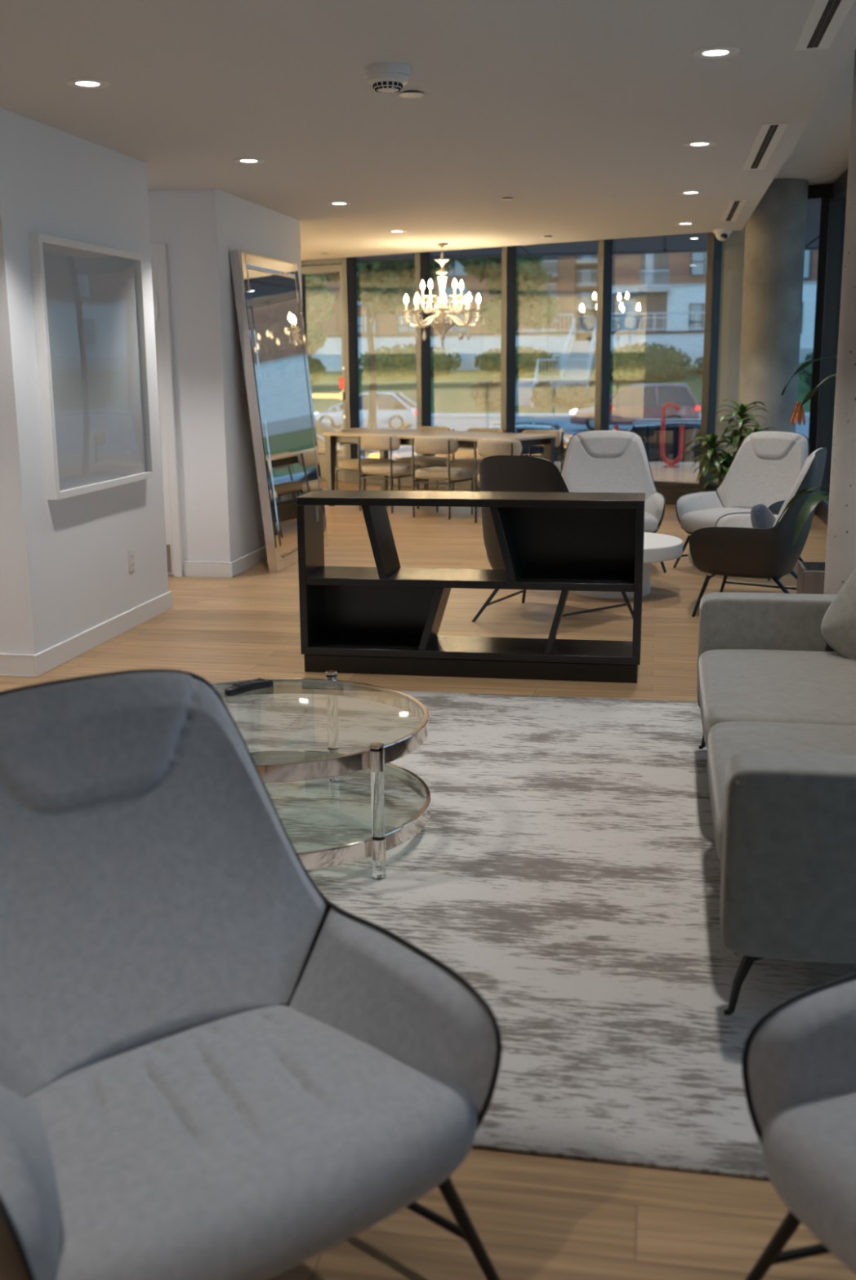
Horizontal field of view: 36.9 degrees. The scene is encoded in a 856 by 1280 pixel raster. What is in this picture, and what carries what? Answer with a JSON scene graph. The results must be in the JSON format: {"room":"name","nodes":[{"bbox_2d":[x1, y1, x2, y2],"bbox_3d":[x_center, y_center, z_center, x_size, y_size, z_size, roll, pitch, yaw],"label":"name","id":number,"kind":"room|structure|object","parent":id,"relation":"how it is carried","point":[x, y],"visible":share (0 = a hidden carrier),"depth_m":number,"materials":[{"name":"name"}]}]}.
{"room":"lounge","nodes":[
{"label":"lounge","id":0,"kind":"room"},
{"bbox_2d":[0,107,168,654],"bbox_3d":[-2.619,-1.300,6.853,1.795,2.589,1.730,2,12,10],"label":"wall","id":1,"kind":"structure","parent":0,"point":[64,573],"depth_m":6.25,"materials":[{"name":"white paint"}]},
{"bbox_2d":[0,591,172,676],"bbox_3d":[-2.602,-0.086,7.114,1.809,0.105,1.761,2,12,10],"label":"baseboard","id":2,"kind":"structure","parent":1,"relation":"attached to","point":[11,664],"depth_m":6.59,"materials":[{"name":"white wood"}]},
{"bbox_2d":[27,233,154,500],"bbox_3d":[-1.712,-1.410,6.658,0.052,1.237,1.240,2,12,10],"label":"framed print","id":3,"kind":"object","parent":1,"relation":"attached to","point":[89,300],"visible":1,"depth_m":6.58,"materials":[{"name":"white"}]},
{"bbox_2d":[128,549,134,572],"bbox_3d":[-1.665,-0.446,7.210,0.010,0.120,0.074,2,12,10],"label":"wall outlet","id":4,"kind":"object","parent":1,"relation":"attached to","point":[131,553],"visible":1,"depth_m":7.20,"materials":[{"name":"white plastic"}]},
{"bbox_2d":[147,188,302,576],"bbox_3d":[-2.085,-1.944,9.786,1.795,2.589,2.050,2,12,10],"label":"wall","id":5,"kind":"structure","parent":0,"point":[220,509],"depth_m":8.74,"materials":[{"name":"white paint"}]},
{"bbox_2d":[150,244,183,577],"bbox_3d":[-2.224,-1.547,8.812,1.026,2.230,0.038,2,12,10],"label":"door","id":6,"kind":"structure","parent":5,"relation":"in","point":[159,252],"depth_m":8.71,"materials":[{"name":"white"}]},
{"bbox_2d":[183,546,266,577],"bbox_3d":[-2.067,-0.731,10.049,1.809,0.105,2.084,2,12,10],"label":"baseboard","id":7,"kind":"structure","parent":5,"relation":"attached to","point":[197,569],"depth_m":8.94,"materials":[{"name":"white paint"}]},
{"bbox_2d":[0,0,855,260],"bbox_3d":[-2.540,-2.882,7.110,8.970,0.431,19.200,2,12,10],"label":"ceiling","id":8,"kind":"structure","parent":0,"point":[510,89],"depth_m":5.66,"materials":[{"name":"white paint"}]},
{"bbox_2d":[65,78,109,88],"bbox_3d":[-1.375,-2.248,5.180,0.172,0.006,0.172,2,12,10],"label":"recessed light","id":9,"kind":"object","parent":8,"relation":"in","point":[87,83],"visible":1,"depth_m":5.17,"materials":[{"name":"white plastic"}]},
{"bbox_2d":[233,158,263,164],"bbox_3d":[-1.006,-2.692,7.201,0.172,0.006,0.172,2,12,10],"label":"recessed light","id":10,"kind":"object","parent":8,"relation":"in","point":[249,161],"visible":1,"depth_m":7.19,"materials":[{"name":"white"}]},
{"bbox_2d":[327,201,351,205],"bbox_3d":[-0.638,-3.141,9.222,0.172,0.006,0.172,2,12,10],"label":"recessed light","id":11,"kind":"object","parent":8,"relation":"in","point":[338,203],"visible":1,"depth_m":9.21,"materials":[{"name":"white"}]},
{"bbox_2d":[364,62,410,93],"bbox_3d":[-0.156,-2.169,4.960,0.180,0.089,0.180,2,12,10],"label":"smoke detector","id":12,"kind":"object","parent":8,"relation":"attached to","point":[384,77],"visible":1,"depth_m":4.90,"materials":[{"name":"white plastic"}]},
{"bbox_2d":[372,81,402,93],"bbox_3d":[-0.156,-2.141,4.966,0.115,0.022,0.115,2,12,10],"label":"grille","id":13,"kind":"object","parent":12,"relation":"attached to","point":[381,86],"depth_m":4.93,"materials":[{"name":"white plastic"}]},
{"bbox_2d":[386,230,406,232],"bbox_3d":[-0.269,-3.585,11.243,0.172,0.006,0.172,2,12,10],"label":"recessed light","id":14,"kind":"object","parent":8,"relation":"in","point":[388,231],"visible":1,"depth_m":11.24,"materials":[{"name":"white"}]},
{"bbox_2d":[399,90,422,97],"bbox_3d":[-0.071,-2.310,5.423,0.104,0.012,0.104,2,12,10],"label":"sprinkler cover","id":15,"kind":"object","parent":8,"relation":"attached to","point":[410,94],"visible":1,"depth_m":5.41,"materials":[{"name":"white plastic"}]},
{"bbox_2d":[400,242,484,346],"bbox_3d":[0.140,-3.373,12.566,0.786,0.990,0.786,-6,13,-23],"label":"chandelier","id":16,"kind":"object","parent":8,"relation":"hanging from","point":[441,326],"visible":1,"depth_m":12.51,"materials":[{"name":"white glass"}]},
{"bbox_2d":[500,197,514,200],"bbox_3d":[0.560,-3.105,9.023,0.104,0.012,0.104,2,12,10],"label":"sprinkler cover","id":17,"kind":"object","parent":8,"relation":"attached to","point":[503,198],"visible":1,"depth_m":9.01,"materials":[{"name":"white plastic"}]},
{"bbox_2d":[675,222,695,225],"bbox_3d":[2.171,-3.513,10.814,0.172,0.006,0.172,2,12,10],"label":"recessed light","id":18,"kind":"object","parent":8,"relation":"in","point":[682,223],"visible":1,"depth_m":10.79,"materials":[{"name":"white"}]},
{"bbox_2d":[677,190,702,194],"bbox_3d":[1.803,-3.069,8.793,0.172,0.006,0.172,2,12,10],"label":"recessed light","id":19,"kind":"object","parent":8,"relation":"in","point":[692,192],"visible":1,"depth_m":8.77,"materials":[{"name":"white"}]},
{"bbox_2d":[682,140,715,146],"bbox_3d":[1.434,-2.621,6.772,0.172,0.006,0.172,2,12,10],"label":"recessed light","id":20,"kind":"object","parent":8,"relation":"in","point":[703,143],"visible":1,"depth_m":6.76,"materials":[{"name":"white"}]},
{"bbox_2d":[691,46,738,58],"bbox_3d":[1.066,-2.177,4.751,0.172,0.006,0.172,2,12,10],"label":"recessed light","id":21,"kind":"object","parent":8,"relation":"in","point":[713,52],"visible":1,"depth_m":4.74,"materials":[{"name":"white"}]},
{"bbox_2d":[712,228,731,240],"bbox_3d":[2.618,-3.611,11.396,0.160,0.120,0.160,2,12,10],"label":"dome camera","id":22,"kind":"object","parent":8,"relation":"attached to","point":[722,234],"visible":0.88,"depth_m":11.35,"materials":[{"name":"white plastic"}]},
{"bbox_2d":[720,200,746,222],"bbox_3d":[2.364,-3.328,9.955,0.124,0.005,1.480,2,12,10],"label":"ceiling vent","id":23,"kind":"object","parent":8,"relation":"in","point":[733,208],"visible":1,"depth_m":9.87,"materials":[{"name":"white metal"}]},
{"bbox_2d":[742,122,788,169],"bbox_3d":[1.816,-2.663,6.946,0.124,0.005,1.560,2,12,10],"label":"ceiling vent","id":24,"kind":"object","parent":8,"relation":"in","point":[768,135],"visible":1,"depth_m":6.81,"materials":[{"name":"white metal"}]},
{"bbox_2d":[793,0,854,50],"bbox_3d":[1.276,-2.012,3.985,0.124,0.005,1.520,2,12,10],"label":"ceiling vent","id":25,"kind":"object","parent":8,"relation":"in","point":[824,19],"visible":1,"depth_m":4.35,"materials":[{"name":"white metal"}]},
{"bbox_2d":[0,480,855,1279],"bbox_3d":[-1.916,-0.224,8.246,9.960,0.120,20.482,2,12,10],"label":"floor","id":26,"kind":"structure","parent":0,"point":[534,1216],"depth_m":5.77,"materials":[{"name":"brown wood"}]},
{"bbox_2d":[0,669,502,1279],"bbox_3d":[-0.377,0.589,1.949,0.807,0.959,0.747,-10,15,-37],"label":"lounge chair","id":27,"kind":"object","parent":26,"relation":"on","point":[213,1067],"visible":1,"depth_m":1.97,"materials":[{"name":"grey fabric"}]},
{"bbox_2d":[23,1005,477,1279],"bbox_3d":[-0.295,0.729,1.873,0.681,0.166,0.485,-10,15,-37],"label":"seat cushion","id":28,"kind":"object","parent":27,"relation":"on","point":[189,1142],"depth_m":1.78,"materials":[{"name":"grey fabric"}]},
{"bbox_2d":[229,249,328,572],"bbox_3d":[-1.072,-1.699,9.527,0.273,2.209,1.350,2,13,11],"label":"leaning mirror","id":29,"kind":"object","parent":26,"relation":"on","point":[267,293],"visible":0.89,"depth_m":9.26,"materials":[{"name":"silver metal"}]},
{"bbox_2d":[335,427,395,490],"bbox_3d":[-0.658,-1.835,13.505,0.499,0.767,0.527,-12,17,-42],"label":"dining chair","id":30,"kind":"object","parent":26,"relation":"on","point":[350,464],"visible":0.48,"depth_m":13.39,"materials":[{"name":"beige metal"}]},
{"bbox_2d":[357,433,421,513],"bbox_3d":[-0.378,-1.685,12.802,0.499,0.767,0.527,8,15,33],"label":"dining chair","id":31,"kind":"object","parent":26,"relation":"on","point":[371,442],"visible":0.91,"depth_m":12.59,"materials":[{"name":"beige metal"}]},
{"bbox_2d":[395,426,453,491],"bbox_3d":[-0.037,-1.886,13.713,0.499,0.767,0.527,9,16,38],"label":"dining chair","id":32,"kind":"object","parent":26,"relation":"on","point":[424,461],"visible":0.53,"depth_m":13.58,"materials":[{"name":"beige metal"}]},
{"bbox_2d":[322,428,556,506],"bbox_3d":[0.093,-1.688,12.840,2.260,0.750,0.960,9,16,38],"label":"dining table","id":33,"kind":"object","parent":26,"relation":"on","point":[465,439],"visible":0.55,"depth_m":12.76,"materials":[{"name":"brown wood"}]},
{"bbox_2d":[411,435,474,519],"bbox_3d":[0.154,-1.573,12.268,0.499,0.767,0.527,7,14,29],"label":"dining chair","id":34,"kind":"object","parent":26,"relation":"on","point":[447,446],"visible":0.99,"depth_m":12.05,"materials":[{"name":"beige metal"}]},
{"bbox_2d":[296,489,644,683],"bbox_3d":[0.208,-0.269,6.106,1.604,0.842,0.350,2,12,10],"label":"bookcase","id":35,"kind":"object","parent":26,"relation":"on","point":[386,618],"visible":1,"depth_m":6.09,"materials":[{"name":"black wood"}]},
{"bbox_2d":[444,427,506,491],"bbox_3d":[0.495,-1.800,13.298,0.499,0.767,0.527,9,16,38],"label":"dining chair","id":36,"kind":"object","parent":26,"relation":"on","point":[466,463],"visible":0.36,"depth_m":13.20,"materials":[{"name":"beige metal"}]},
{"bbox_2d":[474,438,521,523],"bbox_3d":[0.739,-1.472,11.779,0.499,0.767,0.527,8,15,35],"label":"dining chair","id":37,"kind":"object","parent":26,"relation":"on","point":[486,447],"visible":0.44,"depth_m":11.51,"materials":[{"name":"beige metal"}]},
{"bbox_2d":[343,469,712,504],"bbox_3d":[1.365,-1.667,14.062,5.906,0.165,0.200,9,15,37],"label":"trim","id":38,"kind":"structure","parent":26,"relation":"on","point":[670,495],"depth_m":14.85,"materials":[{"name":"brown wood"}]},
{"bbox_2d":[341,257,359,459],"bbox_3d":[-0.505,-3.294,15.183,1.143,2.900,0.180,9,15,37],"label":"window mullion","id":39,"kind":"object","parent":38,"relation":"on","point":[351,393],"depth_m":15.43,"materials":[{"name":"black metal"}]},
{"bbox_2d":[414,251,478,475],"bbox_3d":[0.402,-3.153,14.500,1.222,2.900,0.180,9,15,37],"label":"window frame","id":40,"kind":"structure","parent":38,"relation":"on","point":[423,382],"depth_m":14.79,"materials":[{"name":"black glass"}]},
{"bbox_2d":[500,245,515,432],"bbox_3d":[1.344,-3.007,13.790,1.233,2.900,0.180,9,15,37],"label":"window mullion","id":41,"kind":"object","parent":38,"relation":"on","point":[508,254],"depth_m":14.04,"materials":[{"name":"black metal"}]},
{"bbox_2d":[594,239,697,488],"bbox_3d":[2.300,-2.858,13.070,1.255,2.900,0.180,9,15,37],"label":"window frame","id":42,"kind":"structure","parent":38,"relation":"on","point":[604,267],"depth_m":13.31,"materials":[{"name":"black metal"}]},
{"bbox_2d":[697,183,829,489],"bbox_3d":[3.236,-2.762,12.353,1.184,3.000,0.180,9,15,37],"label":"window","id":43,"kind":"structure","parent":38,"relation":"on","point":[713,256],"depth_m":12.47,"materials":[{"name":"black metal"}]},
{"bbox_2d":[221,690,855,1180],"bbox_3d":[0.178,0.603,4.059,3.280,0.010,3.347,2,12,10],"label":"rug","id":44,"kind":"object","parent":26,"relation":"on","point":[565,864],"visible":0.44,"depth_m":3.56,"materials":[{"name":"grey carpet"}]},
{"bbox_2d":[211,670,431,879],"bbox_3d":[-0.505,0.410,4.015,1.028,0.400,0.995,-1,12,-4],"label":"glass coffee table","id":45,"kind":"object","parent":44,"relation":"on","point":[277,766],"visible":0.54,"depth_m":3.77,"materials":[{"name":"silver metal"}]},
{"bbox_2d":[224,678,273,696],"bbox_3d":[-0.600,0.156,4.306,0.190,0.034,0.048,-12,17,-43],"label":"remote control","id":46,"kind":"object","parent":45,"relation":"on","point":[235,689],"visible":1,"depth_m":4.28,"materials":[{"name":"black plastic"}]},
{"bbox_2d":[696,591,855,1015],"bbox_3d":[1.280,0.254,3.701,0.936,0.793,2.155,2,12,10],"label":"sofa","id":47,"kind":"object","parent":44,"relation":"on","point":[776,703],"visible":1,"depth_m":2.79,"materials":[{"name":"fabric"}]},
{"bbox_2d":[697,648,855,748],"bbox_3d":[1.264,0.195,4.150,0.747,0.161,0.967,2,12,10],"label":"seat cushion","id":48,"kind":"object","parent":47,"relation":"on","point":[785,686],"depth_m":4.02,"materials":[{"name":"fabric"}]},
{"bbox_2d":[706,720,855,861],"bbox_3d":[1.102,0.390,3.259,0.747,0.161,0.880,2,12,10],"label":"seat cushion","id":49,"kind":"object","parent":47,"relation":"on","point":[726,739],"depth_m":3.45,"materials":[{"name":"fabric"}]},
{"bbox_2d":[820,568,855,660],"bbox_3d":[1.577,-0.078,4.333,0.204,0.476,0.485,-11,16,-41],"label":"sofa pillow","id":50,"kind":"object","parent":47,"relation":"on","point":[837,627],"visible":0.94,"depth_m":4.40,"materials":[{"name":"fabric"}]},
{"bbox_2d":[521,429,563,472],"bbox_3d":[1.042,-1.712,12.870,0.499,0.767,0.527,9,16,38],"label":"dining chair","id":51,"kind":"object","parent":26,"relation":"on","point":[528,431],"visible":0.3,"depth_m":12.90,"materials":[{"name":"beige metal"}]},
{"bbox_2d":[471,455,632,622],"bbox_3d":[0.703,-0.591,7.319,0.807,0.959,0.747,10,16,39],"label":"lounge chair","id":52,"kind":"object","parent":26,"relation":"on","point":[496,473],"visible":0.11,"depth_m":7.04,"materials":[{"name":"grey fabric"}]},
{"bbox_2d":[560,430,666,573],"bbox_3d":[1.279,-0.993,9.141,0.807,0.959,0.747,0,12,4],"label":"lounge chair","id":53,"kind":"object","parent":26,"relation":"on","point":[616,461],"visible":0.42,"depth_m":9.30,"materials":[{"name":"grey fabric"}]},
{"bbox_2d":[644,511,657,533],"bbox_3d":[1.270,-0.847,9.039,0.681,0.166,0.485,0,12,4],"label":"seat cushion","id":54,"kind":"object","parent":53,"relation":"on","point":[651,517],"depth_m":8.83,"materials":[{"name":"grey fabric"}]},
{"bbox_2d":[573,532,682,599],"bbox_3d":[1.178,-0.472,8.178,0.868,0.340,0.868,2,12,10],"label":"round table","id":55,"kind":"object","parent":26,"relation":"on","point":[657,547],"visible":0.35,"depth_m":7.99,"materials":[{"name":"white stone"}]},
{"bbox_2d":[682,400,777,490],"bbox_3d":[2.656,-1.539,11.225,0.848,1.101,0.567,2,12,10],"label":"dracaena","id":56,"kind":"object","parent":26,"relation":"on","point":[726,460],"visible":0.59,"depth_m":11.15,"materials":[{"name":"green plant"}]},
{"bbox_2d":[672,431,808,581],"bbox_3d":[2.222,-0.958,8.941,0.747,0.959,0.807,-11,16,-40],"label":"lounge chair","id":57,"kind":"object","parent":26,"relation":"on","point":[766,466],"visible":0.62,"depth_m":9.02,"materials":[{"name":"grey fabric"}]},
{"bbox_2d":[680,506,751,532],"bbox_3d":[2.125,-0.820,8.883,0.485,0.166,0.681,-11,16,-40],"label":"seat cushion","id":58,"kind":"object","parent":57,"relation":"on","point":[691,518],"depth_m":8.88,"materials":[{"name":"grey fabric"}]},
{"bbox_2d":[687,447,826,617],"bbox_3d":[1.942,-0.652,7.550,0.747,0.959,0.807,5,13,24],"label":"lounge chair","id":59,"kind":"object","parent":26,"relation":"on","point":[732,547],"visible":0.94,"depth_m":7.26,"materials":[{"name":"grey fabric"}]},
{"bbox_2d":[687,549,694,565],"bbox_3d":[1.823,-0.544,7.628,0.485,0.166,0.681,5,13,24],"label":"seat cushion","id":60,"kind":"object","parent":59,"relation":"on","point":[691,554],"depth_m":7.41,"materials":[{"name":"grey fabric"}]},
{"bbox_2d":[750,503,775,528],"bbox_3d":[2.006,-0.651,7.603,0.171,0.325,0.359,5,13,24],"label":"throw cushion","id":61,"kind":"object","parent":59,"relation":"on","point":[761,517],"visible":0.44,"depth_m":7.47,"materials":[{"name":"fabric"}]},
{"bbox_2d":[735,178,808,454],"bbox_3d":[3.169,-2.660,11.889,0.530,3.000,0.530,2,12,10],"label":"column round","id":62,"kind":"structure","parent":26,"relation":"on","point":[775,237],"depth_m":11.60,"materials":[{"name":"concrete"}]},
{"bbox_2d":[741,973,855,1279],"bbox_3d":[0.915,0.630,1.707,0.747,0.959,0.807,-7,14,-26],"label":"lounge chair","id":63,"kind":"object","parent":26,"relation":"on","point":[798,1058],"visible":1,"depth_m":1.87,"materials":[{"name":"grey fabric"}]},
{"bbox_2d":[761,1091,855,1274],"bbox_3d":[0.799,0.762,1.676,0.485,0.166,0.681,-7,14,-26],"label":"seat cushion","id":64,"kind":"object","parent":63,"relation":"on","point":[808,1138],"depth_m":1.76,"materials":[{"name":"grey fabric"}]},
{"bbox_2d":[773,354,836,594],"bbox_3d":[2.149,-0.858,6.666,0.660,1.727,0.695,2,12,10],"label":"plant","id":65,"kind":"object","parent":26,"relation":"on","point":[810,575],"visible":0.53,"depth_m":6.68,"materials":[{"name":"green plant"}]},
{"bbox_2d":[815,168,847,525],"bbox_3d":[2.749,-1.468,6.433,0.140,3.000,11.515,2,12,10],"label":"trim","id":66,"kind":"structure","parent":26,"relation":"on","point":[839,185],"depth_m":11.36,"materials":[{"name":"brown metal"}]},
{"bbox_2d":[813,193,845,515],"bbox_3d":[3.620,-2.480,11.279,0.160,2.900,1.308,2,12,10],"label":"window","id":67,"kind":"structure","parent":66,"relation":"attached to","point":[837,207],"depth_m":11.74,"materials":[{"name":"glass"}]},
{"bbox_2d":[822,48,855,594],"bbox_3d":[2.208,-1.363,5.975,0.570,3.000,0.570,2,12,10],"label":"wall","id":68,"kind":"structure","parent":26,"relation":"on","point":[840,549],"depth_m":5.97,"materials":[{"name":"concrete"}]},
{"bbox_2d":[355,200,820,262],"bbox_3d":[-4.133,-4.127,10.468,24.000,0.600,25.626,2,12,10],"label":"soffit","id":69,"kind":"structure","parent":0,"point":[677,243],"depth_m":18.43,"materials":[{"name":"grey"}]},
{"bbox_2d":[773,49,854,185],"bbox_3d":[-1.944,-3.387,7.557,9.960,0.345,20.482,2,12,10],"label":"ceiling","id":70,"kind":"structure","parent":0,"point":[820,156],"depth_m":9.40,"materials":[{"name":"white paint"}]},
{"bbox_2d":[806,182,832,201],"bbox_3d":[1.036,-4.511,13.707,6.794,0.120,0.160,9,15,37],"label":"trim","id":71,"kind":"structure","parent":70,"relation":"attached to","point":[814,192],"depth_m":11.71,"materials":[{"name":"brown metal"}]},
{"label":"outside","id":72,"kind":"structure","parent":0,"visible":0},
{"bbox_2d":[336,418,808,457],"bbox_3d":[7.115,-5.795,39.495,120.000,0.300,39.100,2,12,10],"label":"street","id":73,"kind":"structure","parent":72,"point":[457,424],"depth_m":53.33,"materials":[{"name":"grey asphalt"}]},
{"bbox_2d":[305,273,328,307],"bbox_3d":[-5.380,-9.306,36.970,5.181,7.874,3.229,2,12,10],"label":"street tree","id":74,"kind":"object","parent":73,"relation":"on","point":[314,283],"visible":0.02,"depth_m":36.30,"materials":[{"name":"green plant"}]},
{"bbox_2d":[306,284,334,385],"bbox_3d":[-4.865,-11.503,51.599,2.309,5.930,2.451,2,12,10],"label":"street tree","id":75,"kind":"object","parent":73,"relation":"on","point":[318,312],"visible":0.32,"depth_m":51.01,"materials":[{"name":"green plant"}]},
{"bbox_2d":[314,418,400,460],"bbox_3d":[-2.984,-3.877,26.315,4.648,1.742,2.136,2,12,10],"label":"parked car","id":76,"kind":"object","parent":73,"relation":"on","point":[321,428],"visible":0.1,"depth_m":25.71,"materials":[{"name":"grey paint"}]},
{"bbox_2d":[313,391,416,429],"bbox_3d":[-2.437,-9.009,50.462,4.548,1.480,2.136,2,12,10],"label":"car","id":77,"kind":"object","parent":73,"relation":"on","point":[394,410],"visible":0.61,"depth_m":49.53,"materials":[{"name":"white paint"}]},
{"bbox_2d":[324,257,472,429],"bbox_3d":[-1.339,-10.145,41.175,6.901,7.649,3.157,3,13,14],"label":"street tree","id":78,"kind":"object","parent":73,"relation":"on","point":[382,286],"visible":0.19,"depth_m":40.43,"materials":[{"name":"green plant"}]},
{"bbox_2d":[431,422,571,461],"bbox_3d":[1.212,-3.328,24.215,4.248,1.490,2.136,2,12,10],"label":"parked car","id":79,"kind":"object","parent":73,"relation":"on","point":[535,451],"visible":0.05,"depth_m":23.38,"materials":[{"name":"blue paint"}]},
{"bbox_2d":[457,256,559,336],"bbox_3d":[2.880,-11.349,46.028,3.732,7.864,2.715,2,12,10],"label":"street tree","id":80,"kind":"object","parent":73,"relation":"on","point":[535,308],"visible":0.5,"depth_m":45.23,"materials":[{"name":"green plant"}]},
{"bbox_2d":[569,383,699,430],"bbox_3d":[7.850,-8.826,48.627,4.798,1.722,2.136,2,12,10],"label":"suv","id":81,"kind":"object","parent":73,"relation":"on","point":[637,401],"visible":0.65,"depth_m":47.75,"materials":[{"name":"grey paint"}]},
{"bbox_2d":[627,418,700,462],"bbox_3d":[5.557,-3.192,23.244,4.548,1.562,2.136,2,12,10],"label":"parked car","id":82,"kind":"object","parent":73,"relation":"on","point":[650,431],"visible":0.04,"depth_m":22.64,"materials":[{"name":"black paint"}]},
{"bbox_3d":[-3.430,-3.805,17.413,4.083,3.000,2.201,2,12,10],"label":"wall","id":83,"kind":"structure","parent":0,"visible":0},
{"bbox_2d":[301,257,346,481],"bbox_3d":[-1.302,-3.418,15.787,0.872,2.900,0.175,9,15,37],"label":"door","id":84,"kind":"structure","parent":83,"relation":"in","point":[324,265],"depth_m":15.62,"materials":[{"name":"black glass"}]},
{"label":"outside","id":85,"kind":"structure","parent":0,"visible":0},
{"bbox_2d":[311,363,811,413],"bbox_3d":[26.788,-18.973,91.408,140.000,2.800,66.800,2,12,10],"label":"ground","id":86,"kind":"structure","parent":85,"point":[450,393],"depth_m":70.24,"materials":[{"name":"green plant"}]},
{"bbox_2d":[358,342,462,377],"bbox_3d":[-1.172,-16.030,74.291,6.338,2.329,2.009,2,12,10],"label":"hedge","id":87,"kind":"object","parent":86,"relation":"on","point":[397,362],"visible":0.72,"depth_m":73.74,"materials":[{"name":"green plant"}]},
{"bbox_2d":[315,254,597,341],"bbox_3d":[1.619,-32.969,113.461,30.000,17.000,11.300,2,12,10],"label":"apartment wing","id":88,"kind":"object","parent":86,"relation":"on","point":[572,282],"visible":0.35,"depth_m":108.66,"materials":[{"name":"red brick"}]},
{"bbox_2d":[469,372,500,410],"bbox_3d":[3.178,-12.390,64.302,2.152,2.093,1.733,2,12,10],"label":"round bush","id":89,"kind":"object","parent":86,"relation":"on","point":[486,391],"visible":0.85,"depth_m":63.83,"materials":[{"name":"green plant"}]},
{"bbox_2d":[307,333,703,371],"bbox_3d":[2.142,-16.545,75.271,29.200,2.560,0.500,2,12,10],"label":"wall","id":90,"kind":"structure","parent":86,"relation":"on","point":[691,344],"depth_m":74.57,"materials":[{"name":"white concrete"}]},
{"bbox_2d":[326,330,703,337],"bbox_3d":[2.130,-17.854,74.986,29.200,0.120,0.700,2,12,10],"label":"wall cap","id":91,"kind":"object","parent":90,"relation":"on","point":[677,331],"visible":0.46,"depth_m":73.95,"materials":[{"name":"grey concrete"}]},
{"bbox_2d":[473,344,559,374],"bbox_3d":[5.074,-15.947,73.582,4.953,1.958,1.950,2,12,10],"label":"hedge","id":92,"kind":"object","parent":86,"relation":"on","point":[526,359],"visible":0.71,"depth_m":73.07,"materials":[{"name":"green plant"}]},
{"bbox_2d":[528,379,555,410],"bbox_3d":[5.665,-12.034,63.515,1.216,1.689,1.226,-2,12,-8],"label":"round bush","id":93,"kind":"object","parent":86,"relation":"on","point":[542,394],"visible":1,"depth_m":63.19,"materials":[{"name":"green plant"}]},
{"bbox_2d":[551,382,595,408],"bbox_3d":[7.247,-12.130,64.141,2.762,1.483,1.551,2,12,10],"label":"round bush","id":94,"kind":"object","parent":86,"relation":"on","point":[571,397],"visible":0.94,"depth_m":63.72,"materials":[{"name":"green plant"}]},
{"bbox_2d":[515,311,704,408],"bbox_3d":[9.722,-14.913,68.975,11.270,5.519,10.840,2,12,10],"label":"stairs","id":95,"kind":"structure","parent":86,"relation":"on","point":[578,365],"depth_m":69.69,"materials":[{"name":"grey"}]},
{"bbox_2d":[609,342,692,382],"bbox_3d":[12.000,-15.118,70.936,5.169,2.744,2.690,2,12,10],"label":"hedge","id":96,"kind":"object","parent":86,"relation":"on","point":[642,362],"visible":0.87,"depth_m":70.12,"materials":[{"name":"green plant"}]},
{"bbox_2d":[687,356,702,376],"bbox_3d":[17.170,-14.974,71.062,5.464,2.318,2.409,2,12,10],"label":"hedge","id":97,"kind":"object","parent":86,"relation":"on","point":[700,365],"visible":0.06,"depth_m":71.22,"materials":[{"name":"green plant"}]},
{"bbox_2d":[610,249,817,363],"bbox_3d":[51.594,-30.672,82.071,78.600,25.000,11.120,2,12,10],"label":"apartment building","id":98,"kind":"structure","parent":86,"relation":"on","point":[663,282],"depth_m":85.47,"materials":[{"name":"white brick"}]},
{"bbox_2d":[797,351,812,389],"bbox_3d":[22.124,-13.750,65.756,6.065,3.499,2.790,2,12,10],"label":"hedge","id":99,"kind":"object","parent":86,"relation":"on","point":[808,371],"visible":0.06,"depth_m":66.05,"materials":[{"name":"green plant"}]},
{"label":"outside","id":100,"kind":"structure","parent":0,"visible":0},
{"bbox_2d":[554,461,698,483],"bbox_3d":[-6.232,-0.658,11.897,49.790,0.450,28.732,4,13,20],"label":"ground","id":101,"kind":"structure","parent":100,"point":[682,473],"depth_m":18.58,"materials":[{"name":"grey concrete"}]},
{"bbox_2d":[608,403,618,430],"bbox_3d":[2.738,-3.143,19.609,0.241,0.964,0.294,-12,17,-42],"label":"bike rack","id":102,"kind":"object","parent":101,"relation":"on","point":[611,406],"visible":0.09,"depth_m":19.50,"materials":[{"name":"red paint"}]},
{"bbox_2d":[659,402,684,466],"bbox_3d":[3.703,-3.115,19.439,0.241,0.964,0.294,-12,17,-42],"label":"bike rack","id":103,"kind":"object","parent":101,"relation":"on","point":[670,463],"visible":1,"depth_m":19.42,"materials":[{"name":"red metal"}]},
{"bbox_2d":[712,226,745,484],"bbox_3d":[3.870,-3.544,16.221,0.570,3.170,0.560,2,12,10],"label":"column square","id":104,"kind":"structure","parent":101,"relation":"on","point":[733,247],"depth_m":15.89,"materials":[{"name":"beige concrete"}]},
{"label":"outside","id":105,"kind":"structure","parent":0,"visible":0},
{"bbox_2d":[431,412,808,418],"bbox_3d":[10.821,-10.372,59.809,120.000,0.330,3.200,2,12,10],"label":"sidewalk","id":106,"kind":"structure","parent":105,"point":[433,415],"depth_m":59.86,"materials":[{"name":"grey concrete"}]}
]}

